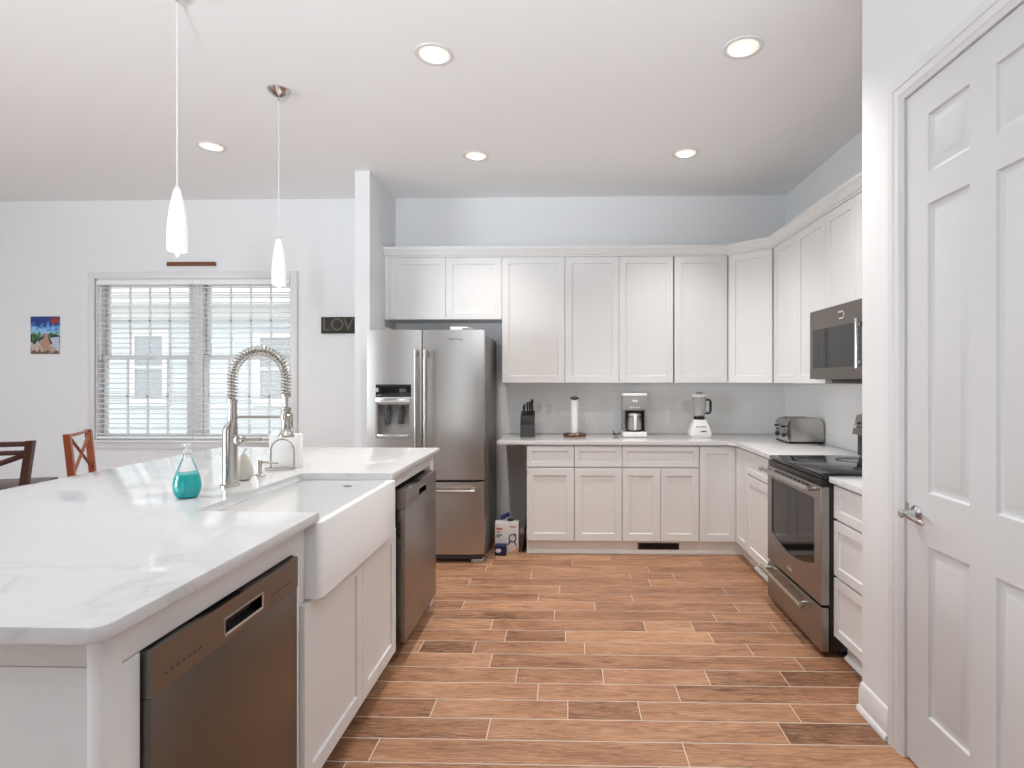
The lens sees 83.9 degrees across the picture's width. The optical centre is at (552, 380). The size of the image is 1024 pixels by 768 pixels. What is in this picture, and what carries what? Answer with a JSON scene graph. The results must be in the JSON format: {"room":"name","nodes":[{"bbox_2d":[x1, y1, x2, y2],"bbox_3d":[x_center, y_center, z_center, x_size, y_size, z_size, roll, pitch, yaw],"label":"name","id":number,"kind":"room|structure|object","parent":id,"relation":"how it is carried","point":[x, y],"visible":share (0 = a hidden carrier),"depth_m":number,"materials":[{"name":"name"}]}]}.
{"room":"kitchen","nodes":[
{"label":"kitchen","id":0,"kind":"room"},
{"bbox_2d":[355,171,395,446],"bbox_3d":[-1.508,-0.135,4.861,0.119,3.062,0.685,0,0,1],"label":"wall","id":1,"kind":"structure","parent":0,"point":[375,206],"depth_m":4.52,"materials":[{"name":"white paint"}]},
{"bbox_2d":[0,195,784,533],"bbox_3d":[-2.127,-0.135,5.294,8.687,3.062,0.150,0,0,1],"label":"wall","id":2,"kind":"structure","parent":0,"point":[48,249],"depth_m":5.23,"materials":[{"name":"white paint"}]},
{"bbox_2d":[31,316,59,353],"bbox_3d":[-4.718,-0.418,5.279,0.276,0.349,0.005,0,0,1],"label":"painting","id":3,"kind":"object","parent":2,"relation":"attached to","point":[45,330],"visible":1,"depth_m":5.28,"materials":[{"name":"multicoloured paper"}]},
{"bbox_2d":[82,271,297,448],"bbox_3d":[-3.324,-0.182,5.298,2.015,1.637,0.200,0,0,1],"label":"window","id":4,"kind":"structure","parent":2,"relation":"in","point":[216,345],"depth_m":5.33,"materials":[{"name":"white paint"}]},
{"bbox_2d":[97,280,194,438],"bbox_3d":[-3.775,-0.194,5.267,0.904,1.465,0.064,0,0,1],"label":"window blind","id":5,"kind":"object","parent":4,"relation":"attached to","point":[99,282],"visible":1,"depth_m":5.25,"materials":[{"name":"white plastic"}]},
{"bbox_2d":[193,280,289,438],"bbox_3d":[-2.870,-0.194,5.245,0.895,1.465,0.064,0,0,1],"label":"window blind","id":6,"kind":"object","parent":4,"relation":"attached to","point":[195,282],"visible":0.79,"depth_m":5.23,"materials":[{"name":"white plastic"}]},
{"bbox_2d":[166,262,215,265],"bbox_3d":[-3.335,-1.073,5.237,0.450,0.035,0.022,0,0,1],"label":"wooden bar","id":7,"kind":"object","parent":2,"relation":"attached to","point":[167,263],"visible":1,"depth_m":5.23,"materials":[{"name":"brown wood"}]},
{"bbox_2d":[321,317,354,333],"bbox_3d":[-1.920,-0.504,5.202,0.404,0.150,0.022,0,0,1],"label":"wall sign","id":8,"kind":"object","parent":2,"relation":"attached to","point":[329,325],"visible":0.85,"depth_m":5.20,"materials":[{"name":"black wood"}]},
{"bbox_2d":[385,257,501,322],"bbox_3d":[-0.937,-0.788,5.027,1.010,0.535,0.324,0,0,1],"label":"upper cabinet","id":9,"kind":"object","parent":2,"relation":"attached to","point":[431,289],"visible":0.98,"depth_m":4.87,"materials":[{"name":"white paint"}]},
{"bbox_2d":[502,257,564,382],"bbox_3d":[-0.163,-0.517,5.008,0.537,1.078,0.324,0,0,1],"label":"upper cabinet","id":10,"kind":"object","parent":2,"relation":"attached to","point":[533,288],"visible":0.97,"depth_m":4.85,"materials":[{"name":"white paint"}]},
{"bbox_2d":[536,401,543,413],"bbox_3d":[-0.119,0.246,5.158,0.072,0.116,0.009,0,0,1],"label":"wall outlet","id":11,"kind":"object","parent":2,"relation":"attached to","point":[539,404],"visible":1,"depth_m":5.16,"materials":[{"name":"white plastic"}]},
{"bbox_2d":[546,401,553,413],"bbox_3d":[-0.024,0.246,5.156,0.072,0.116,0.008,0,0,1],"label":"wall outlet","id":12,"kind":"object","parent":2,"relation":"attached to","point":[549,404],"visible":1,"depth_m":5.15,"materials":[{"name":"white plastic"}]},
{"bbox_2d":[565,256,672,382],"bbox_3d":[0.565,-0.517,4.990,0.918,1.078,0.324,0,0,1],"label":"upper cabinet","id":13,"kind":"object","parent":2,"relation":"attached to","point":[619,309],"visible":1,"depth_m":4.83,"materials":[{"name":"white paint"}]},
{"bbox_2d":[507,383,784,433],"bbox_3d":[0.837,0.253,5.143,2.512,0.458,0.007,0,0,1],"label":"backsplash","id":14,"kind":"structure","parent":2,"relation":"attached to","point":[737,408],"depth_m":5.14,"materials":[{"name":"tile"}]},
{"bbox_2d":[682,401,689,413],"bbox_3d":[1.201,0.246,5.126,0.072,0.116,0.008,0,0,1],"label":"wall outlet","id":15,"kind":"object","parent":2,"relation":"attached to","point":[685,404],"visible":1,"depth_m":5.12,"materials":[{"name":"white plastic"}]},
{"bbox_2d":[673,256,726,382],"bbox_3d":[1.256,-0.517,4.973,0.444,1.078,0.324,0,0,1],"label":"upper cabinet","id":16,"kind":"object","parent":2,"relation":"attached to","point":[699,282],"visible":0.95,"depth_m":4.82,"materials":[{"name":"white paint"}]},
{"bbox_2d":[727,248,773,382],"bbox_3d":[1.781,-0.517,4.818,0.607,1.078,0.607,0,0,1],"label":"upper cabinet","id":17,"kind":"object","parent":2,"relation":"attached to","point":[750,275],"visible":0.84,"depth_m":4.66,"materials":[{"name":"white paint"}]},
{"bbox_2d":[383,171,861,257],"bbox_3d":[0.138,-1.095,3.651,3.227,0.082,2.413,0,0,1],"label":"trim","id":18,"kind":"structure","parent":17,"relation":"attached to","point":[852,187],"depth_m":4.79,"materials":[{"name":"white paint"}]},
{"bbox_2d":[0,0,861,200],"bbox_3d":[-2.231,-1.716,1.062,8.687,0.100,8.615,0,0,1],"label":"ceiling","id":19,"kind":"structure","parent":0,"point":[563,98],"depth_m":3.36,"materials":[{"name":"white paint"}]},
{"bbox_2d":[166,0,187,256],"bbox_3d":[-1.593,-1.095,2.410,0.124,1.140,0.124,0,0,1],"label":"pendant light","id":20,"kind":"object","parent":19,"relation":"hanging from","point":[177,228],"visible":1,"depth_m":2.39,"materials":[{"name":"white glass"}]},
{"bbox_2d":[195,140,226,151],"bbox_3d":[-2.432,-1.659,4.040,0.196,0.012,0.196,0,0,1],"label":"recessed light","id":21,"kind":"object","parent":19,"relation":"in","point":[211,146],"visible":1,"depth_m":4.03,"materials":[{"name":"white paint"}]},
{"bbox_2d":[267,84,290,288],"bbox_3d":[-1.573,-1.095,3.260,0.124,1.140,0.124,0,0,1],"label":"pendant light","id":22,"kind":"object","parent":19,"relation":"hanging from","point":[278,271],"visible":1,"depth_m":3.24,"materials":[{"name":"white glass"}]},
{"bbox_2d":[414,43,453,65],"bbox_3d":[-0.607,-1.659,2.901,0.196,0.012,0.196,0,0,1],"label":"recessed light","id":23,"kind":"object","parent":19,"relation":"in","point":[435,54],"visible":1,"depth_m":2.89,"materials":[{"name":"white paint"}]},
{"bbox_2d":[463,150,488,160],"bbox_3d":[-0.571,-1.659,4.211,0.196,0.012,0.196,0,0,1],"label":"recessed light","id":24,"kind":"object","parent":19,"relation":"in","point":[472,155],"visible":1,"depth_m":4.20,"materials":[{"name":"white paint"}]},
{"bbox_2d":[672,148,698,158],"bbox_3d":[0.971,-1.659,4.165,0.196,0.012,0.196,0,0,1],"label":"recessed light","id":25,"kind":"object","parent":19,"relation":"in","point":[683,153],"visible":1,"depth_m":4.15,"materials":[{"name":"white paint"}]},
{"bbox_2d":[723,35,763,58],"bbox_3d":[0.950,-1.659,2.841,0.196,0.012,0.196,0,0,1],"label":"recessed light","id":26,"kind":"object","parent":19,"relation":"in","point":[741,47],"visible":1,"depth_m":2.83,"materials":[{"name":"white paint"}]},
{"bbox_2d":[322,534,917,767],"bbox_3d":[-2.176,1.397,1.018,8.600,0.001,8.602,0,0,1],"label":"floor","id":27,"kind":"structure","parent":0,"point":[523,659],"depth_m":2.65,"materials":[{"name":"brown wood"}]},
{"bbox_2d":[0,440,57,489],"bbox_3d":[-3.413,0.878,3.518,0.506,1.035,0.441,0,0,-19],"label":"chair","id":28,"kind":"object","parent":27,"relation":"on","point":[27,455],"visible":0.27,"depth_m":3.40,"materials":[{"name":"brown wood"}]},
{"bbox_2d":[62,429,96,476],"bbox_3d":[-3.158,0.878,4.081,0.441,1.035,0.471,0,0,-25],"label":"chair","id":29,"kind":"object","parent":27,"relation":"on","point":[71,466],"visible":0.26,"depth_m":3.94,"materials":[{"name":"brown wood"}]},
{"bbox_2d":[0,456,433,767],"bbox_3d":[-1.290,0.926,2.309,1.028,0.940,2.557,0,0,1],"label":"kitchen island","id":30,"kind":"object","parent":27,"relation":"on","point":[62,706],"visible":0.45,"depth_m":1.03,"materials":[{"name":"white paint"}]},
{"bbox_2d":[0,447,439,644],"bbox_3d":[-1.446,0.441,2.305,1.405,0.029,2.623,0,0,1],"label":"island countertop","id":31,"kind":"structure","parent":30,"relation":"on","point":[87,558],"depth_m":1.56,"materials":[{"name":"stone"}]},
{"bbox_2d":[172,443,201,498],"bbox_3d":[-1.328,0.327,2.063,0.091,0.196,0.091,0,0,1],"label":"soap bottle","id":32,"kind":"object","parent":31,"relation":"on","point":[187,482],"visible":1,"depth_m":2.04,"materials":[{"name":"clear glass"}]},
{"bbox_2d":[238,449,253,479],"bbox_3d":[-1.321,0.359,2.428,0.075,0.133,0.075,0,0,1],"label":"pear ornament","id":33,"kind":"object","parent":31,"relation":"on","point":[245,468],"visible":0.86,"depth_m":2.41,"materials":[{"name":"grey ceramic"}]},
{"bbox_2d":[220,345,293,487],"bbox_3d":[-1.190,0.142,2.287,0.295,0.567,0.072,0,0,1],"label":"faucet","id":34,"kind":"object","parent":31,"relation":"on","point":[231,440],"visible":1,"depth_m":2.27,"materials":[{"name":"silver metal"}]},
{"bbox_2d":[253,460,278,476],"bbox_3d":[-1.276,0.391,2.529,0.109,0.070,0.048,0,0,1],"label":"soap dispenser","id":35,"kind":"object","parent":31,"relation":"on","point":[259,473],"visible":1,"depth_m":2.52,"materials":[{"name":"silver metal"}]},
{"bbox_2d":[265,438,294,470],"bbox_3d":[-1.302,0.351,2.713,0.142,0.149,0.088,0,0,1],"label":"napkin holder","id":36,"kind":"object","parent":31,"relation":"on","point":[270,468],"visible":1,"depth_m":2.71,"materials":[{"name":"silver metal"}]},
{"bbox_2d":[269,433,302,467],"bbox_3d":[-1.306,0.344,2.780,0.150,0.165,0.042,0,0,1],"label":"napkin stack","id":37,"kind":"object","parent":31,"relation":"on","point":[282,450],"visible":0.83,"depth_m":2.76,"materials":[{"name":"white paper"}]},
{"bbox_2d":[218,480,394,599],"bbox_3d":[-0.970,0.581,2.226,0.476,0.250,0.803,0,0,1],"label":"sink","id":38,"kind":"object","parent":31,"relation":"in","point":[357,517],"visible":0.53,"depth_m":2.23,"materials":[{"name":"white ceramic"}]},
{"bbox_2d":[139,556,297,767],"bbox_3d":[-1.085,0.967,1.435,0.601,0.859,0.613,0,0,1],"label":"dishwasher","id":39,"kind":"object","parent":27,"relation":"on","point":[218,689],"visible":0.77,"depth_m":1.39,"materials":[{"name":"silver metal"}]},
{"bbox_2d":[299,528,395,767],"bbox_3d":[-1.067,1.052,2.264,0.602,0.688,0.951,0,0,1],"label":"base cabinet","id":40,"kind":"object","parent":27,"relation":"on","point":[347,636],"visible":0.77,"depth_m":2.11,"materials":[{"name":"white paint"}]},
{"bbox_2d":[395,470,435,642],"bbox_3d":[-1.030,0.971,3.138,0.626,0.851,0.650,0,0,1],"label":"dishwasher","id":41,"kind":"object","parent":27,"relation":"on","point":[415,497],"visible":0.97,"depth_m":2.99,"materials":[{"name":"silver metal"}]},
{"bbox_2d":[367,328,495,562],"bbox_3d":[-0.964,0.497,4.690,0.898,1.798,0.870,0,0,1],"label":"refrigerator","id":42,"kind":"object","parent":27,"relation":"on","point":[426,388],"visible":0.81,"depth_m":4.32,"materials":[{"name":"grey metal"}]},
{"bbox_2d":[450,327,468,329],"bbox_3d":[-0.734,-0.384,4.479,0.137,0.070,0.080,0,0,1],"label":"box","id":43,"kind":"object","parent":42,"relation":"on","point":[451,328],"visible":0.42,"depth_m":4.44,"materials":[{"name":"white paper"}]},
{"bbox_2d":[495,543,506,555],"bbox_3d":[-0.418,1.357,4.556,0.088,0.078,0.081,0,0,1],"label":"carton","id":44,"kind":"object","parent":27,"relation":"on","point":[500,548],"visible":1,"depth_m":4.52,"materials":[{"name":"blue cardboard"}]},
{"bbox_2d":[495,520,519,552],"bbox_3d":[-0.373,1.272,4.653,0.190,0.249,0.116,0,0,1],"label":"carton","id":45,"kind":"object","parent":27,"relation":"on","point":[508,532],"visible":0.98,"depth_m":4.60,"materials":[{"name":"white cardboard"}]},
{"bbox_2d":[500,512,509,519],"bbox_3d":[-0.395,1.116,4.676,0.084,0.065,0.038,0,0,1],"label":"tube","id":46,"kind":"object","parent":45,"relation":"on","point":[507,514],"visible":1,"depth_m":4.66,"materials":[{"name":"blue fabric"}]},
{"bbox_2d":[507,533,515,544],"bbox_3d":[-0.333,1.287,4.598,0.077,0.100,0.009,0,0,1],"label":"picture","id":47,"kind":"object","parent":45,"relation":"attached to","point":[511,537],"depth_m":4.60,"materials":[{"name":"white cardboard"}]},
{"bbox_2d":[521,514,526,551],"bbox_3d":[-0.231,1.246,4.782,0.048,0.300,0.350,0,0,1],"label":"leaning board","id":48,"kind":"object","parent":27,"relation":"on","point":[525,526],"visible":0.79,"depth_m":4.62,"materials":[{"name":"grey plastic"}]},
{"bbox_2d":[527,445,573,552],"bbox_3d":[-0.013,0.955,4.848,0.382,0.883,0.620,0,0,1],"label":"base cabinet","id":49,"kind":"object","parent":27,"relation":"on","point":[550,468],"visible":0.97,"depth_m":4.54,"materials":[{"name":"white paint"}]},
{"bbox_2d":[574,445,621,553],"bbox_3d":[0.368,0.955,4.838,0.381,0.883,0.620,0,0,1],"label":"base cabinet","id":50,"kind":"object","parent":27,"relation":"on","point":[597,468],"visible":0.96,"depth_m":4.54,"materials":[{"name":"white paint"}]},
{"bbox_2d":[622,445,698,553],"bbox_3d":[0.863,0.955,4.826,0.608,0.883,0.620,0,0,1],"label":"base cabinet","id":51,"kind":"object","parent":27,"relation":"on","point":[660,483],"visible":0.98,"depth_m":4.52,"materials":[{"name":"white paint"}]},
{"bbox_2d":[638,543,678,549],"bbox_3d":[0.848,1.333,4.568,0.330,0.052,0.013,0,0,1],"label":"floor register","id":52,"kind":"object","parent":51,"relation":"attached to","point":[648,546],"visible":1,"depth_m":4.57,"materials":[{"name":"brown metal"}]},
{"bbox_2d":[639,544,676,548],"bbox_3d":[0.848,1.333,4.570,0.306,0.038,0.010,0,0,1],"label":"grille","id":53,"kind":"object","parent":52,"relation":"attached to","point":[641,546],"depth_m":4.57,"materials":[{"name":"black metal"}]},
{"bbox_2d":[698,445,756,565],"bbox_3d":[1.618,0.955,4.665,0.909,0.883,0.905,0,0,1],"label":"base cabinet","id":54,"kind":"object","parent":27,"relation":"on","point":[723,473],"visible":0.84,"depth_m":4.51,"materials":[{"name":"white paint"}]},
{"bbox_2d":[497,433,861,458],"bbox_3d":[0.809,0.497,4.386,2.516,0.030,1.505,0,0,1],"label":"countertop","id":55,"kind":"structure","parent":54,"relation":"on","point":[765,445],"depth_m":4.51,"materials":[{"name":"stone"}]},
{"bbox_2d":[520,411,534,436],"bbox_3d":[-0.217,0.374,4.891,0.120,0.215,0.131,0,0,1],"label":"knife block","id":56,"kind":"object","parent":55,"relation":"on","point":[527,422],"visible":1,"depth_m":4.84,"materials":[{"name":"black plastic"}]},
{"bbox_2d":[531,399,532,413],"bbox_3d":[-0.179,0.228,4.904,0.022,0.133,0.039,0,0,1],"label":"kitchen knife","id":57,"kind":"object","parent":56,"relation":"on","point":[531,399],"visible":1,"depth_m":4.89,"materials":[{"name":"black plastic"}]},
{"bbox_2d":[563,395,585,436],"bbox_3d":[0.186,0.304,4.897,0.196,0.356,0.196,0,0,1],"label":"paper towel holder","id":58,"kind":"object","parent":55,"relation":"on","point":[567,434],"visible":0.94,"depth_m":4.83,"materials":[{"name":"brown metal"}]},
{"bbox_2d":[571,400,577,432],"bbox_3d":[0.186,0.311,4.897,0.058,0.278,0.058,0,0,1],"label":"paper towel roll","id":59,"kind":"object","parent":58,"relation":"on","point":[574,403],"visible":1,"depth_m":4.87,"materials":[{"name":"white paper"}]},
{"bbox_2d":[612,393,646,436],"bbox_3d":[0.663,0.296,4.975,0.282,0.372,0.292,0,0,1],"label":"coffee maker","id":60,"kind":"object","parent":55,"relation":"on","point":[630,402],"visible":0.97,"depth_m":4.83,"materials":[{"name":"white plastic"}]},
{"bbox_2d":[626,413,641,430],"bbox_3d":[0.694,0.358,4.905,0.136,0.153,0.159,0,0,36],"label":"carafe","id":61,"kind":"object","parent":60,"relation":"on","point":[633,423],"visible":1,"depth_m":4.86,"materials":[{"name":"silver metal"}]},
{"bbox_2d":[687,392,711,436],"bbox_3d":[1.280,0.292,4.939,0.201,0.380,0.178,0,0,1],"label":"blender","id":62,"kind":"object","parent":55,"relation":"on","point":[698,427],"visible":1,"depth_m":4.88,"materials":[{"name":"white plastic"}]},
{"bbox_2d":[774,416,823,443],"bbox_3d":[1.908,0.386,4.434,0.301,0.193,0.261,0,0,1],"label":"toaster","id":63,"kind":"object","parent":55,"relation":"on","point":[788,429],"visible":1,"depth_m":4.31,"materials":[{"name":"silver metal"}]},
{"bbox_2d":[747,451,769,581],"bbox_3d":[1.744,0.955,3.911,0.620,0.883,0.596,0,0,1],"label":"base cabinet","id":64,"kind":"object","parent":27,"relation":"on","point":[757,481],"visible":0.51,"depth_m":4.01,"materials":[{"name":"white paint"}]},
{"bbox_2d":[758,414,861,654],"bbox_3d":[1.666,0.803,3.231,0.742,1.185,0.765,0,0,1],"label":"range","id":65,"kind":"object","parent":27,"relation":"on","point":[799,570],"visible":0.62,"depth_m":3.10,"materials":[{"name":"silver metal"}]},
{"bbox_2d":[770,455,861,479],"bbox_3d":[1.641,0.487,3.230,0.547,0.026,0.762,0,0,1],"label":"cooktop","id":66,"kind":"object","parent":65,"relation":"in","point":[812,467],"depth_m":3.22,"materials":[{"name":"black glass"}]},
{"bbox_2d":[834,485,861,675],"bbox_3d":[1.713,0.955,2.624,0.620,0.883,0.437,0,0,1],"label":"base cabinet","id":67,"kind":"object","parent":27,"relation":"on","point":[847,503],"visible":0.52,"depth_m":2.72,"materials":[{"name":"white paint"}]},
{"bbox_2d":[829,476,861,494],"bbox_3d":[1.702,0.497,2.625,0.644,0.030,0.437,0,0,1],"label":"countertop","id":68,"kind":"structure","parent":67,"relation":"on","point":[854,484],"depth_m":2.71,"materials":[{"name":"stone"}]},
{"bbox_2d":[785,131,861,445],"bbox_3d":[2.118,-0.135,3.697,0.120,3.062,2.835,0,0,1],"label":"wall","id":69,"kind":"structure","parent":0,"point":[846,162],"depth_m":4.31,"materials":[{"name":"white paint"}]},
{"bbox_2d":[774,215,853,383],"bbox_3d":[1.904,-0.517,4.059,0.324,1.078,0.897,0,0,1],"label":"upper cabinet","id":70,"kind":"object","parent":69,"relation":"attached to","point":[800,260],"visible":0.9,"depth_m":4.03,"materials":[{"name":"white paint"}]},
{"bbox_2d":[785,383,861,451],"bbox_3d":[2.056,0.253,3.752,0.007,0.458,2.713,0,0,1],"label":"backsplash","id":71,"kind":"structure","parent":69,"relation":"attached to","point":[837,406],"depth_m":4.21,"materials":[{"name":"tile"}]},
{"bbox_2d":[826,192,861,307],"bbox_3d":[1.884,-0.746,3.228,0.324,0.620,0.760,0,0,1],"label":"upper cabinet","id":72,"kind":"object","parent":69,"relation":"attached to","point":[843,223],"visible":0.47,"depth_m":3.38,"materials":[{"name":"white paint"}]},
{"bbox_2d":[810,298,861,383],"bbox_3d":[1.805,-0.207,3.231,0.464,0.450,0.760,0,0,1],"label":"microwave","id":73,"kind":"object","parent":72,"relation":"attached to","point":[835,331],"visible":0.36,"depth_m":3.25,"materials":[{"name":"grey metal"}]},
{"bbox_2d":[862,0,983,706],"bbox_3d":[1.599,-0.135,-0.467,0.713,3.062,5.745,0,0,1],"label":"wall","id":74,"kind":"structure","parent":0,"point":[896,34],"depth_m":2.29,"materials":[{"name":"white paint"}]},
{"bbox_2d":[856,681,887,740],"bbox_3d":[1.298,1.337,2.305,0.026,0.118,0.218,0,0,1],"label":"baseboard","id":75,"kind":"structure","parent":74,"relation":"attached to","point":[874,711],"depth_m":2.30,"materials":[{"name":"white paint"}]},
{"bbox_2d":[888,0,1023,756],"bbox_3d":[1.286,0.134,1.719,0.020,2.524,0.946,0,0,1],"label":"trim","id":76,"kind":"structure","parent":74,"relation":"attached to","point":[988,13],"depth_m":2.12,"materials":[{"name":"white paint"}]},
{"bbox_2d":[898,3,1023,767],"bbox_3d":[1.287,0.173,1.719,0.097,2.426,0.769,0,0,1],"label":"door","id":77,"kind":"structure","parent":74,"relation":"in","point":[964,514],"depth_m":1.80,"materials":[{"name":"white paint"}]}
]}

